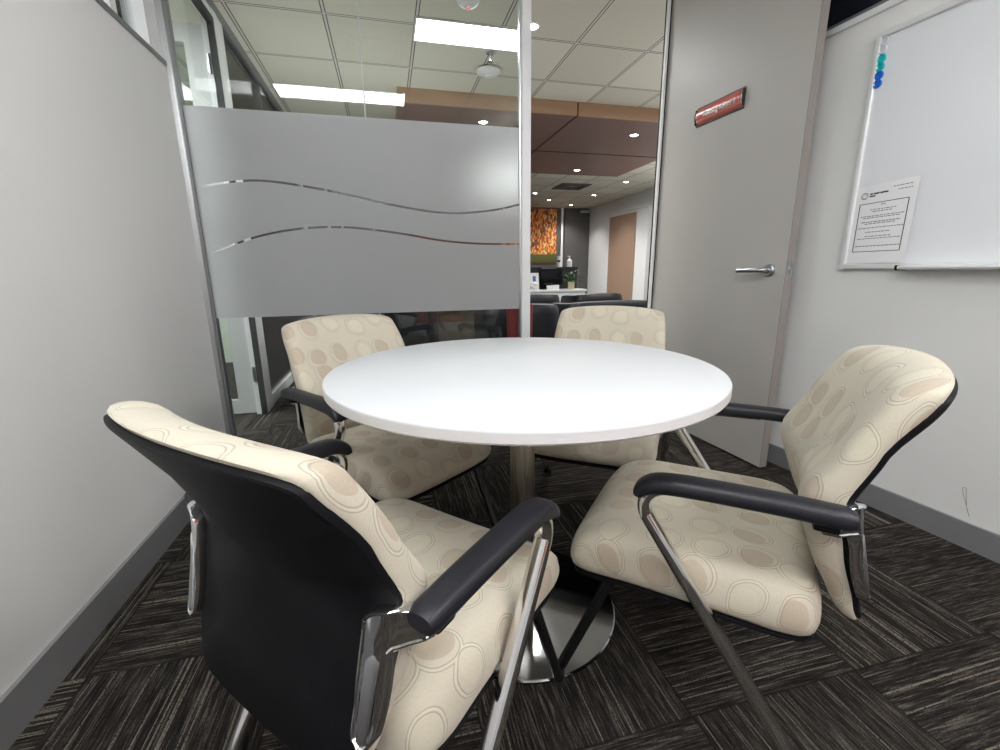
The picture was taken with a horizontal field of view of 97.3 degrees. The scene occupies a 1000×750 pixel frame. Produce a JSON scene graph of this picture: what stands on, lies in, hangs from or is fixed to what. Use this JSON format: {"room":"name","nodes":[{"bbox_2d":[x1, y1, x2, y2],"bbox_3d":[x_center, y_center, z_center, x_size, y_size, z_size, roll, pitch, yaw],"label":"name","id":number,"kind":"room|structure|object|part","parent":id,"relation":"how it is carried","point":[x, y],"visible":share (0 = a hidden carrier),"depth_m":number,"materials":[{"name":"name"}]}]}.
{"room":"office","nodes":[
{"label":"office","id":0,"kind":"room"},
{"bbox_2d":[0,0,225,696],"bbox_3d":[-0.999,0.027,0.184,0.100,1.885,4.220,-4,14,-14],"label":"wall","id":1,"kind":"structure","parent":0,"point":[102,304],"depth_m":1.29,"materials":[{"name":"paint"}]},
{"bbox_2d":[0,496,190,749],"bbox_3d":[-0.929,0.893,0.378,0.012,0.108,4.170,-4,14,-14],"label":"baseboard","id":2,"kind":"structure","parent":1,"relation":"attached to","point":[31,690],"depth_m":1.18,"materials":[{"name":"grey plastic"}]},
{"bbox_2d":[95,0,166,65],"bbox_3d":[-1.008,-1.246,-0.128,0.106,0.735,4.200,-4,14,-14],"label":"window","id":3,"kind":"structure","parent":1,"relation":"in","point":[138,17],"depth_m":1.78,"materials":[{"name":"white glass"}]},
{"bbox_3d":[-1.011,-1.240,-0.127,0.008,0.667,4.200,-4,14,-14],"label":"pane","id":4,"kind":"part","parent":3,"relation":"part of","materials":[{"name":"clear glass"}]},
{"bbox_2d":[189,0,342,414],"bbox_3d":[-2.655,-1.818,6.441,0.072,2.620,9.200,-4,14,-14],"label":"window","id":5,"kind":"structure","parent":1,"relation":"in","point":[235,82],"depth_m":3.19,"materials":[{"name":"clear glass"}]},
{"bbox_2d":[172,21,256,413],"bbox_3d":[-2.163,-0.895,2.850,0.854,2.448,0.064,-4,14,-14],"label":"door","id":6,"kind":"structure","parent":5,"relation":"attached to","point":[189,35],"depth_m":2.74,"materials":[{"name":"grey paint"}]},
{"bbox_3d":[-2.670,-3.059,6.146,0.060,0.070,9.200,-4,14,-14],"label":"head rail","id":7,"kind":"part","parent":5,"relation":"part of","materials":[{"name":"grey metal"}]},
{"bbox_3d":[-2.784,-1.943,6.939,0.010,2.465,8.140,-4,14,-14],"label":"glass pane","id":8,"kind":"part","parent":5,"relation":"part of","materials":[{"name":"glass"}]},
{"bbox_3d":[-2.771,-0.703,7.234,0.050,0.085,8.140,-4,14,-14],"label":"floor rail","id":9,"kind":"part","parent":5,"relation":"part of","materials":[{"name":"silver metal"}]},
{"bbox_2d":[154,0,531,436],"bbox_3d":[-0.250,-0.880,2.376,2.638,2.620,0.060,-4,14,-14],"label":"window","id":10,"kind":"structure","parent":1,"relation":"in","point":[433,166],"depth_m":2.25,"materials":[{"name":"grey glass"}]},
{"bbox_3d":[-1.485,-0.795,2.079,0.092,2.620,0.060,-4,14,-14],"label":"corner post","id":11,"kind":"part","parent":10,"relation":"part of","materials":[{"name":"silver metal"}]},
{"bbox_3d":[0.140,-0.907,2.470,0.050,2.620,0.060,-4,14,-14],"label":"door post","id":12,"kind":"part","parent":10,"relation":"part of","materials":[{"name":"silver metal"}]},
{"bbox_2d":[205,185,232,362],"bbox_3d":[-3.453,-1.411,4.764,2.315,2.620,0.100,-4,14,-14],"label":"wall","id":13,"kind":"structure","parent":0,"point":[223,323],"depth_m":5.03,"materials":[{"name":"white paint"}]},
{"bbox_2d":[168,0,665,208],"bbox_3d":[0.684,-2.888,4.898,10.400,0.100,13.800,-4,14,-14],"label":"ceiling","id":14,"kind":"structure","parent":0,"point":[304,51],"depth_m":3.40,"materials":[{"name":"tile"}]},
{"bbox_2d":[323,95,334,99],"bbox_3d":[-1.623,-2.636,4.177,0.104,0.006,0.104,-4,14,-14],"label":"recessed light","id":15,"kind":"object","parent":14,"relation":"in","point":[330,97],"visible":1,"depth_m":4.18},
{"bbox_2d":[413,15,517,51],"bbox_3d":[-0.206,-2.393,3.099,0.787,0.012,0.309,-4,14,-14],"label":"recessed light","id":16,"kind":"object","parent":14,"relation":"in","point":[426,29],"visible":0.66,"depth_m":3.08,"materials":[{"name":"white plastic"}]},
{"bbox_2d":[457,0,478,9],"bbox_3d":[-0.196,-2.275,2.698,0.140,0.056,0.140,-4,14,-14],"label":"smoke detector","id":17,"kind":"object","parent":14,"relation":"attached to","point":[465,4],"visible":1,"depth_m":2.69,"materials":[{"name":"white plastic"}]},
{"bbox_2d":[476,65,499,78],"bbox_3d":[-0.096,-2.494,3.647,0.200,0.050,0.200,-4,14,-14],"label":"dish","id":18,"kind":"object","parent":14,"relation":"attached to","point":[486,71],"visible":1,"depth_m":3.60,"materials":[{"name":"white plastic"}]},
{"bbox_2d":[486,51,493,62],"bbox_3d":[-0.076,-2.435,3.373,0.068,0.059,0.068,-4,14,-14],"label":"sprinkler","id":19,"kind":"object","parent":14,"relation":"attached to","point":[488,53],"visible":1,"depth_m":3.36,"materials":[{"name":"silver metal"}]},
{"bbox_2d":[531,22,539,30],"bbox_3d":[0.219,-2.378,3.002,0.104,0.006,0.104,-4,14,-14],"label":"recessed light","id":20,"kind":"object","parent":14,"relation":"in","point":[534,25],"visible":0.65,"depth_m":3.00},
{"bbox_2d":[552,183,591,189],"bbox_3d":[1.421,-3.757,8.780,0.600,0.017,0.600,-4,14,-14],"label":"ceiling vent","id":21,"kind":"object","parent":14,"relation":"in","point":[565,186],"visible":1,"depth_m":8.76,"materials":[{"name":"black metal"}]},
{"bbox_2d":[623,188,653,211],"bbox_3d":[3.832,-3.334,7.535,0.520,0.320,5.850,-4,14,-14],"label":"bulkhead","id":22,"kind":"object","parent":14,"relation":"attached to","point":[642,199],"visible":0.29,"depth_m":9.61,"materials":[{"name":"white paint"}]},
{"bbox_2d":[343,204,588,266],"bbox_3d":[-1.706,-3.008,11.403,8.820,2.620,0.100,-4,14,-14],"label":"wall","id":23,"kind":"structure","parent":0,"point":[405,207],"depth_m":11.51,"materials":[{"name":"grey paint"}]},
{"bbox_2d":[501,208,556,263],"bbox_3d":[0.785,-3.717,11.803,1.535,1.420,0.040,-4,14,-14],"label":"painting","id":24,"kind":"object","parent":23,"relation":"attached to","point":[543,224],"visible":0.44,"depth_m":11.87,"materials":[{"name":"fabric"}]},
{"bbox_2d":[560,208,563,266],"bbox_3d":[1.686,-3.221,12.140,0.055,2.620,0.060,-4,14,-14],"label":"door frame","id":25,"kind":"structure","parent":23,"relation":"attached to","point":[561,222],"depth_m":12.00,"materials":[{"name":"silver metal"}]},
{"bbox_2d":[564,211,589,293],"bbox_3d":[2.152,-3.221,12.270,0.780,2.550,0.040,-4,14,-14],"label":"door","id":26,"kind":"structure","parent":23,"relation":"in","point":[577,224],"depth_m":12.14,"materials":[{"name":"grey paint"}]},
{"bbox_2d":[580,210,591,212],"bbox_3d":[2.330,-4.444,11.956,0.300,0.070,0.102,-4,14,-14],"label":"exit sign","id":27,"kind":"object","parent":26,"relation":"attached to","point":[581,211],"depth_m":11.93,"materials":[{"name":"silver metal"}]},
{"bbox_2d":[8,310,999,749],"bbox_3d":[0.714,-0.241,5.527,10.400,0.100,13.800,-4,14,-14],"label":"floor","id":28,"kind":"structure","parent":0,"point":[919,669],"depth_m":1.12,"materials":[{"name":"carpet"}]},
{"bbox_2d":[103,401,565,749],"bbox_3d":[-0.222,0.401,0.856,0.604,0.842,0.673,8,16,31],"label":"chair","id":29,"kind":"object","parent":28,"relation":"on","point":[335,617],"visible":1,"depth_m":0.59,"materials":[{"name":"plastic"}]},
{"bbox_3d":[-0.345,0.274,0.627,0.492,0.488,0.207,8,16,31],"label":"backrest","id":30,"kind":"part","parent":29,"relation":"part of","materials":[{"name":"plastic"}]},
{"bbox_3d":[-0.468,0.198,0.939,0.054,0.054,0.348,8,16,31],"label":"armrest","id":31,"kind":"part","parent":29,"relation":"part of","materials":[{"name":"black plastic"}]},
{"bbox_3d":[-0.074,0.297,0.544,0.024,0.024,0.038,8,16,31],"label":"arm mount","id":32,"kind":"part","parent":29,"relation":"part of","materials":[{"name":"black plastic"}]},
{"bbox_3d":[-0.190,0.425,0.913,0.510,0.118,0.510,8,16,31],"label":"seat","id":33,"kind":"part","parent":29,"relation":"part of","materials":[{"name":"fabric"}]},
{"bbox_3d":[-0.002,0.260,0.655,0.054,0.054,0.348,8,16,31],"label":"armrest","id":34,"kind":"part","parent":29,"relation":"part of","materials":[{"name":"black plastic"}]},
{"bbox_3d":[0.061,0.629,0.955,0.026,0.326,0.294,10,17,38],"label":"leg","id":35,"kind":"part","parent":29,"relation":"part of","materials":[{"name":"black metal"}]},
{"bbox_2d":[300,314,384,319],"bbox_3d":[-1.228,-0.161,3.551,0.670,0.700,0.605,-4,14,-14],"label":"tub chair","id":36,"kind":"object","parent":28,"relation":"on","point":[308,317],"visible":0.06,"depth_m":3.21,"materials":[{"name":"black leather"}]},
{"bbox_2d":[281,314,497,526],"bbox_3d":[-0.406,0.217,1.639,0.673,0.842,0.604,10,17,38],"label":"chair","id":37,"kind":"object","parent":28,"relation":"on","point":[386,465],"visible":0.45,"depth_m":1.52,"materials":[{"name":"beige fabric"}]},
{"bbox_3d":[-0.597,0.090,1.402,0.348,0.054,0.054,10,17,38],"label":"armrest","id":38,"kind":"part","parent":37,"relation":"part of","materials":[{"name":"black plastic"}]},
{"bbox_3d":[-0.586,0.013,1.738,0.207,0.488,0.492,10,17,38],"label":"backrest","id":39,"kind":"part","parent":37,"relation":"part of","materials":[{"name":"fabric"}]},
{"bbox_3d":[-0.360,0.261,1.611,0.510,0.118,0.510,10,17,38],"label":"seat","id":40,"kind":"part","parent":37,"relation":"part of","materials":[{"name":"fabric"}]},
{"bbox_3d":[-0.125,0.444,1.746,0.294,0.326,0.026,8,16,31],"label":"leg","id":41,"kind":"part","parent":37,"relation":"part of","materials":[{"name":"black metal"}]},
{"bbox_2d":[367,311,439,345],"bbox_3d":[-0.990,-0.402,4.509,0.730,0.720,0.645,-4,14,-14],"label":"tub chair","id":42,"kind":"object","parent":28,"relation":"on","point":[415,328],"visible":0.22,"depth_m":4.21,"materials":[{"name":"black leather"}]},
{"bbox_2d":[474,303,558,338],"bbox_3d":[0.164,-0.336,4.186,0.730,0.715,0.645,-4,14,-14],"label":"tub chair","id":43,"kind":"object","parent":28,"relation":"on","point":[492,323],"visible":0.34,"depth_m":3.87,"materials":[{"name":"black leather"}]},
{"bbox_2d":[506,304,533,337],"bbox_3d":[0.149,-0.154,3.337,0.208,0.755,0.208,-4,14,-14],"label":"tub chair","id":44,"kind":"object","parent":28,"relation":"on","point":[512,314],"visible":0.16,"depth_m":3.21,"materials":[{"name":"red fabric"}]},
{"bbox_2d":[322,337,731,684],"bbox_3d":[0.064,0.339,1.271,1.006,0.752,1.006,-4,14,-14],"label":"round table","id":45,"kind":"object","parent":28,"relation":"on","point":[522,394],"visible":0.77,"depth_m":1.00,"materials":[{"name":"white laminate"}]},
{"bbox_2d":[530,294,559,303],"bbox_3d":[0.334,-0.664,5.529,0.771,0.730,0.645,-4,14,-14],"label":"tub chair","id":46,"kind":"object","parent":28,"relation":"on","point":[534,298],"visible":0.15,"depth_m":5.19,"materials":[{"name":"black leather"}]},
{"bbox_2d":[530,267,586,300],"bbox_3d":[0.630,-1.216,7.156,1.330,1.045,0.750,-4,14,-14],"label":"reception desk","id":47,"kind":"object","parent":28,"relation":"on","point":[563,289],"visible":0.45,"depth_m":6.98,"materials":[{"name":"white laminate"}]},
{"bbox_2d":[530,273,538,289],"bbox_3d":[0.543,-1.471,6.912,0.140,0.258,0.045,-4,14,-14],"label":"desk calendar","id":48,"kind":"object","parent":47,"relation":"on","point":[533,276],"visible":0.79,"depth_m":6.91,"materials":[{"name":"white paper"}]},
{"bbox_2d":[530,281,538,288],"bbox_3d":[0.515,-1.395,6.816,0.167,0.115,0.085,-6,14,-20],"label":"tissue","id":49,"kind":"object","parent":47,"relation":"on","point":[532,284],"visible":0.92,"depth_m":6.80,"materials":[{"name":"white paper"}]},
{"bbox_2d":[540,268,562,289],"bbox_3d":[0.815,-1.525,6.967,0.360,0.330,0.160,-4,14,-14],"label":"computer monitor","id":50,"kind":"object","parent":47,"relation":"on","point":[549,276],"visible":0.89,"depth_m":6.94,"materials":[{"name":"black plastic"}]},
{"bbox_2d":[552,285,558,289],"bbox_3d":[0.865,-1.373,6.888,0.120,0.070,0.040,-4,14,-14],"label":"box","id":51,"kind":"object","parent":47,"relation":"on","point":[554,287],"visible":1,"depth_m":6.87,"materials":[{"name":"white plastic"}]},
{"bbox_2d":[530,288,586,292],"bbox_3d":[0.629,-1.372,7.119,1.330,0.035,0.750,-4,14,-14],"label":"countertop","id":52,"kind":"structure","parent":47,"relation":"on","point":[575,289],"depth_m":6.83,"materials":[{"name":"white laminate"}]},
{"bbox_2d":[557,256,560,266],"bbox_3d":[0.948,-1.830,7.099,0.060,0.170,0.060,-4,14,-14],"label":"cup stack","id":53,"kind":"object","parent":47,"relation":"on","point":[558,257],"visible":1,"depth_m":7.08,"materials":[{"name":"white plastic"}]},
{"bbox_2d":[567,256,571,266],"bbox_3d":[1.127,-1.844,7.142,0.084,0.173,0.084,-4,14,-14],"label":"pump bottle","id":54,"kind":"object","parent":47,"relation":"on","point":[569,261],"visible":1,"depth_m":7.12,"materials":[{"name":"white plastic"}]},
{"bbox_2d":[562,269,581,288],"bbox_3d":[1.113,-1.501,6.906,0.323,0.305,0.281,-4,14,-14],"label":"potted plant","id":55,"kind":"object","parent":47,"relation":"on","point":[571,284],"visible":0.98,"depth_m":6.88,"materials":[{"name":"green plant"}]},
{"bbox_3d":[1.121,-1.408,6.925,0.085,0.115,0.085,7,16,30],"label":"pot","id":56,"kind":"part","parent":55,"relation":"part of","materials":[{"name":"beige ceramic"}]},
{"bbox_2d":[560,293,622,302],"bbox_3d":[1.277,-0.798,6.110,0.730,0.700,0.645,-4,14,-14],"label":"tub chair","id":57,"kind":"object","parent":28,"relation":"on","point":[591,296],"visible":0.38,"depth_m":5.76,"materials":[{"name":"black leather"}]},
{"bbox_2d":[551,300,646,315],"bbox_3d":[1.129,-0.506,4.923,1.033,0.685,0.665,-4,14,-14],"label":"tub chair","id":58,"kind":"object","parent":28,"relation":"on","point":[633,303],"visible":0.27,"depth_m":4.57,"materials":[{"name":"black leather"}]},
{"bbox_2d":[534,306,670,472],"bbox_3d":[0.410,0.158,1.849,0.604,0.842,0.673,5,14,21],"label":"chair","id":59,"kind":"object","parent":28,"relation":"on","point":[640,326],"visible":0.22,"depth_m":1.89,"materials":[{"name":"beige fabric"}]},
{"bbox_3d":[0.389,0.207,1.804,0.510,0.118,0.510,5,14,21],"label":"seat","id":60,"kind":"part","parent":59,"relation":"part of","materials":[{"name":"fabric"}]},
{"bbox_3d":[0.492,-0.065,2.014,0.492,0.488,0.207,5,14,21],"label":"backrest","id":61,"kind":"part","parent":59,"relation":"part of","materials":[{"name":"fabric"}]},
{"bbox_2d":[558,345,957,749],"bbox_3d":[0.532,0.340,1.076,0.673,0.842,0.604,6,15,27],"label":"chair","id":62,"kind":"object","parent":28,"relation":"on","point":[745,551],"visible":0.9,"depth_m":0.85,"materials":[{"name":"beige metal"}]},
{"bbox_3d":[0.271,0.608,1.034,0.294,0.326,0.026,5,14,21],"label":"leg","id":63,"kind":"part","parent":62,"relation":"part of","materials":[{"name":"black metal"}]},
{"bbox_3d":[0.480,0.370,1.112,0.510,0.118,0.510,6,15,27],"label":"seat","id":64,"kind":"part","parent":62,"relation":"part of","materials":[{"name":"fabric"}]},
{"bbox_3d":[0.419,0.224,0.789,0.348,0.054,0.054,6,15,27],"label":"armrest","id":65,"kind":"part","parent":62,"relation":"part of","materials":[{"name":"black plastic"}]},
{"bbox_3d":[0.678,0.109,1.261,0.348,0.054,0.054,6,15,27],"label":"armrest","id":66,"kind":"part","parent":62,"relation":"part of","materials":[{"name":"black plastic"}]},
{"bbox_3d":[0.540,0.246,0.729,0.038,0.024,0.024,6,15,27],"label":"arm mount","id":67,"kind":"part","parent":62,"relation":"part of","materials":[{"name":"black plastic"}]},
{"bbox_3d":[0.732,0.190,0.930,0.207,0.488,0.492,6,15,27],"label":"backrest","id":68,"kind":"part","parent":62,"relation":"part of","materials":[{"name":"fabric"}]},
{"bbox_2d":[395,86,658,176],"bbox_3d":[0.511,-2.950,5.652,3.635,0.124,2.665,-4,14,-14],"label":"ceiling","id":69,"kind":"structure","parent":0,"point":[594,139],"depth_m":4.64,"materials":[{"name":"brown wood"}]},
{"bbox_2d":[478,120,487,123],"bbox_3d":[-0.176,-2.621,4.563,0.104,0.006,0.104,-4,14,-14],"label":"recessed light","id":70,"kind":"object","parent":69,"relation":"in","point":[481,121],"visible":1,"depth_m":4.57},
{"bbox_2d":[587,198,652,299],"bbox_3d":[2.883,-2.959,10.979,0.120,2.620,2.950,-4,14,-14],"label":"wall","id":71,"kind":"structure","parent":0,"point":[600,216],"depth_m":11.08,"materials":[{"name":"white paint"}]},
{"bbox_2d":[607,212,636,299],"bbox_3d":[2.909,-2.696,10.640,0.025,2.225,1.220,-4,14,-14],"label":"door","id":72,"kind":"structure","parent":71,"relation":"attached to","point":[622,229],"depth_m":10.51,"materials":[{"name":"brown wood"}]},
{"bbox_2d":[769,0,999,534],"bbox_3d":[1.906,-0.216,0.917,0.101,1.955,4.450,-5,14,-19],"label":"wall","id":73,"kind":"structure","parent":0,"point":[950,316],"depth_m":1.76,"materials":[{"name":"paint"}]},
{"bbox_2d":[825,0,906,39],"bbox_3d":[1.886,-1.490,0.612,0.113,0.665,4.450,-5,14,-19],"label":"window","id":74,"kind":"structure","parent":73,"relation":"in","point":[843,14],"depth_m":1.82,"materials":[{"name":"glass"}]},
{"bbox_3d":[1.891,-1.496,0.613,0.012,0.575,4.450,-5,14,-19],"label":"pane","id":75,"kind":"part","parent":74,"relation":"part of","materials":[{"name":"clear glass"}]},
{"bbox_3d":[1.891,-1.503,0.611,0.060,0.639,4.450,-5,14,-19],"label":"frame","id":76,"kind":"part","parent":74,"relation":"part of","materials":[{"name":"grey metal"}]},
{"bbox_2d":[767,443,999,563],"bbox_3d":[1.867,0.695,1.105,0.014,0.096,4.430,-5,14,-19],"label":"baseboard","id":77,"kind":"structure","parent":73,"relation":"attached to","point":[981,541],"depth_m":1.69,"materials":[{"name":"grey plastic"}]},
{"bbox_2d":[838,0,999,269],"bbox_3d":[1.760,-0.692,0.964,0.070,0.894,1.837,-5,14,-19],"label":"whiteboard","id":78,"kind":"object","parent":73,"relation":"attached to","point":[934,113],"visible":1,"depth_m":1.56,"materials":[{"name":"ceramic"}]},
{"bbox_3d":[1.480,-0.890,1.803,0.026,0.890,0.024,-5,14,-19],"label":"frame rail","id":79,"kind":"part","parent":78,"relation":"part of","materials":[{"name":"silver metal"}]},
{"bbox_2d":[873,79,881,88],"bbox_3d":[1.477,-1.139,1.723,0.010,0.030,0.030,-5,14,-19],"label":"magnet","id":80,"kind":"object","parent":78,"relation":"attached to","point":[878,82],"visible":1,"depth_m":1.72},
{"bbox_2d":[874,71,883,79],"bbox_3d":[1.477,-1.167,1.715,0.010,0.030,0.030,-5,14,-19],"label":"magnet","id":81,"kind":"object","parent":78,"relation":"attached to","point":[879,74],"visible":1,"depth_m":1.71},
{"bbox_2d":[876,62,884,71],"bbox_3d":[1.476,-1.196,1.710,0.010,0.030,0.030,-5,14,-19],"label":"magnet","id":82,"kind":"object","parent":78,"relation":"attached to","point":[880,66],"visible":1,"depth_m":1.71},
{"bbox_2d":[877,54,886,62],"bbox_3d":[1.476,-1.224,1.702,0.010,0.030,0.030,-5,14,-19],"label":"magnet","id":83,"kind":"object","parent":78,"relation":"attached to","point":[882,57],"visible":1,"depth_m":1.70},
{"bbox_2d":[878,45,887,54],"bbox_3d":[1.476,-1.253,1.696,0.010,0.030,0.030,-5,14,-19],"label":"magnet","id":84,"kind":"object","parent":78,"relation":"attached to","point":[884,48],"visible":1,"depth_m":1.69,"materials":[{"name":"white plastic"}]},
{"bbox_2d":[846,175,920,262],"bbox_3d":[1.515,-0.608,1.754,0.004,0.310,0.221,-5,14,-16],"label":"notice sheet","id":85,"kind":"object","parent":78,"relation":"attached to","point":[883,214],"visible":1,"depth_m":1.74,"materials":[{"name":"white paper"}]},
{"bbox_2d":[880,36,889,45],"bbox_3d":[1.476,-1.281,1.688,0.010,0.030,0.030,-5,14,-19],"label":"magnet","id":86,"kind":"object","parent":78,"relation":"attached to","point":[884,40],"visible":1,"depth_m":1.69,"materials":[{"name":"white plastic"}]},
{"bbox_3d":[1.785,-0.275,1.070,0.026,0.024,1.837,-5,14,-19],"label":"frame rail","id":87,"kind":"part","parent":78,"relation":"part of","materials":[{"name":"silver metal"}]},
{"bbox_3d":[1.775,-1.117,0.870,0.026,0.024,1.837,-5,14,-19],"label":"frame rail","id":88,"kind":"part","parent":78,"relation":"part of","materials":[{"name":"silver metal"}]},
{"bbox_2d":[897,264,999,269],"bbox_3d":[1.796,-0.246,0.976,0.068,0.017,1.543,-5,14,-19],"label":"tray","id":89,"kind":"object","parent":78,"relation":"on","point":[901,266],"depth_m":1.54,"materials":[{"name":"silver metal"}]},
{"bbox_2d":[962,487,968,515],"bbox_3d":[1.685,0.458,1.591,0.001,0.103,0.036,-5,14,-19],"label":"scuff mark","id":90,"kind":"object","parent":73,"relation":"attached to","point":[963,487],"visible":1,"depth_m":1.59,"materials":[{"name":"grey paint"}]},
{"bbox_3d":[1.123,-0.995,2.792,0.067,2.620,0.170,-4,14,-14],"label":"wall","id":91,"kind":"structure","parent":0,"visible":0},
{"bbox_2d":[646,0,672,308],"bbox_3d":[1.021,-1.009,2.856,0.070,2.620,0.054,-4,14,-14],"label":"door frame","id":92,"kind":"structure","parent":91,"relation":"attached to","point":[668,14],"depth_m":2.74,"materials":[{"name":"silver metal"}]},
{"bbox_2d":[652,0,830,467],"bbox_3d":[1.150,-0.873,2.382,0.108,2.548,0.976,-5,14,-17],"label":"door","id":93,"kind":"structure","parent":91,"relation":"in","point":[732,186],"depth_m":2.25,"materials":[{"name":"beige laminate"}]},
{"bbox_2d":[694,86,746,127],"bbox_3d":[1.137,-1.388,2.291,0.025,0.097,0.328,-5,14,-17],"label":"door sign","id":94,"kind":"object","parent":93,"relation":"attached to","point":[733,102],"visible":1,"depth_m":2.27,"materials":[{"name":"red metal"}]},
{"bbox_3d":[1.227,-0.508,2.139,0.058,0.025,0.146,-5,14,-17],"label":"lever","id":95,"kind":"part","parent":93,"relation":"part of","materials":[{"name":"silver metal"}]},
{"bbox_3d":[1.274,-0.498,2.090,0.013,0.062,0.062,-5,14,-17],"label":"handle","id":96,"kind":"part","parent":93,"relation":"part of","materials":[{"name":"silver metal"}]},
{"bbox_3d":[1.327,-0.478,2.014,0.026,0.080,0.002,-5,14,-17],"label":"latch plate","id":97,"kind":"part","parent":93,"relation":"part of","materials":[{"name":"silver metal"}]}
]}

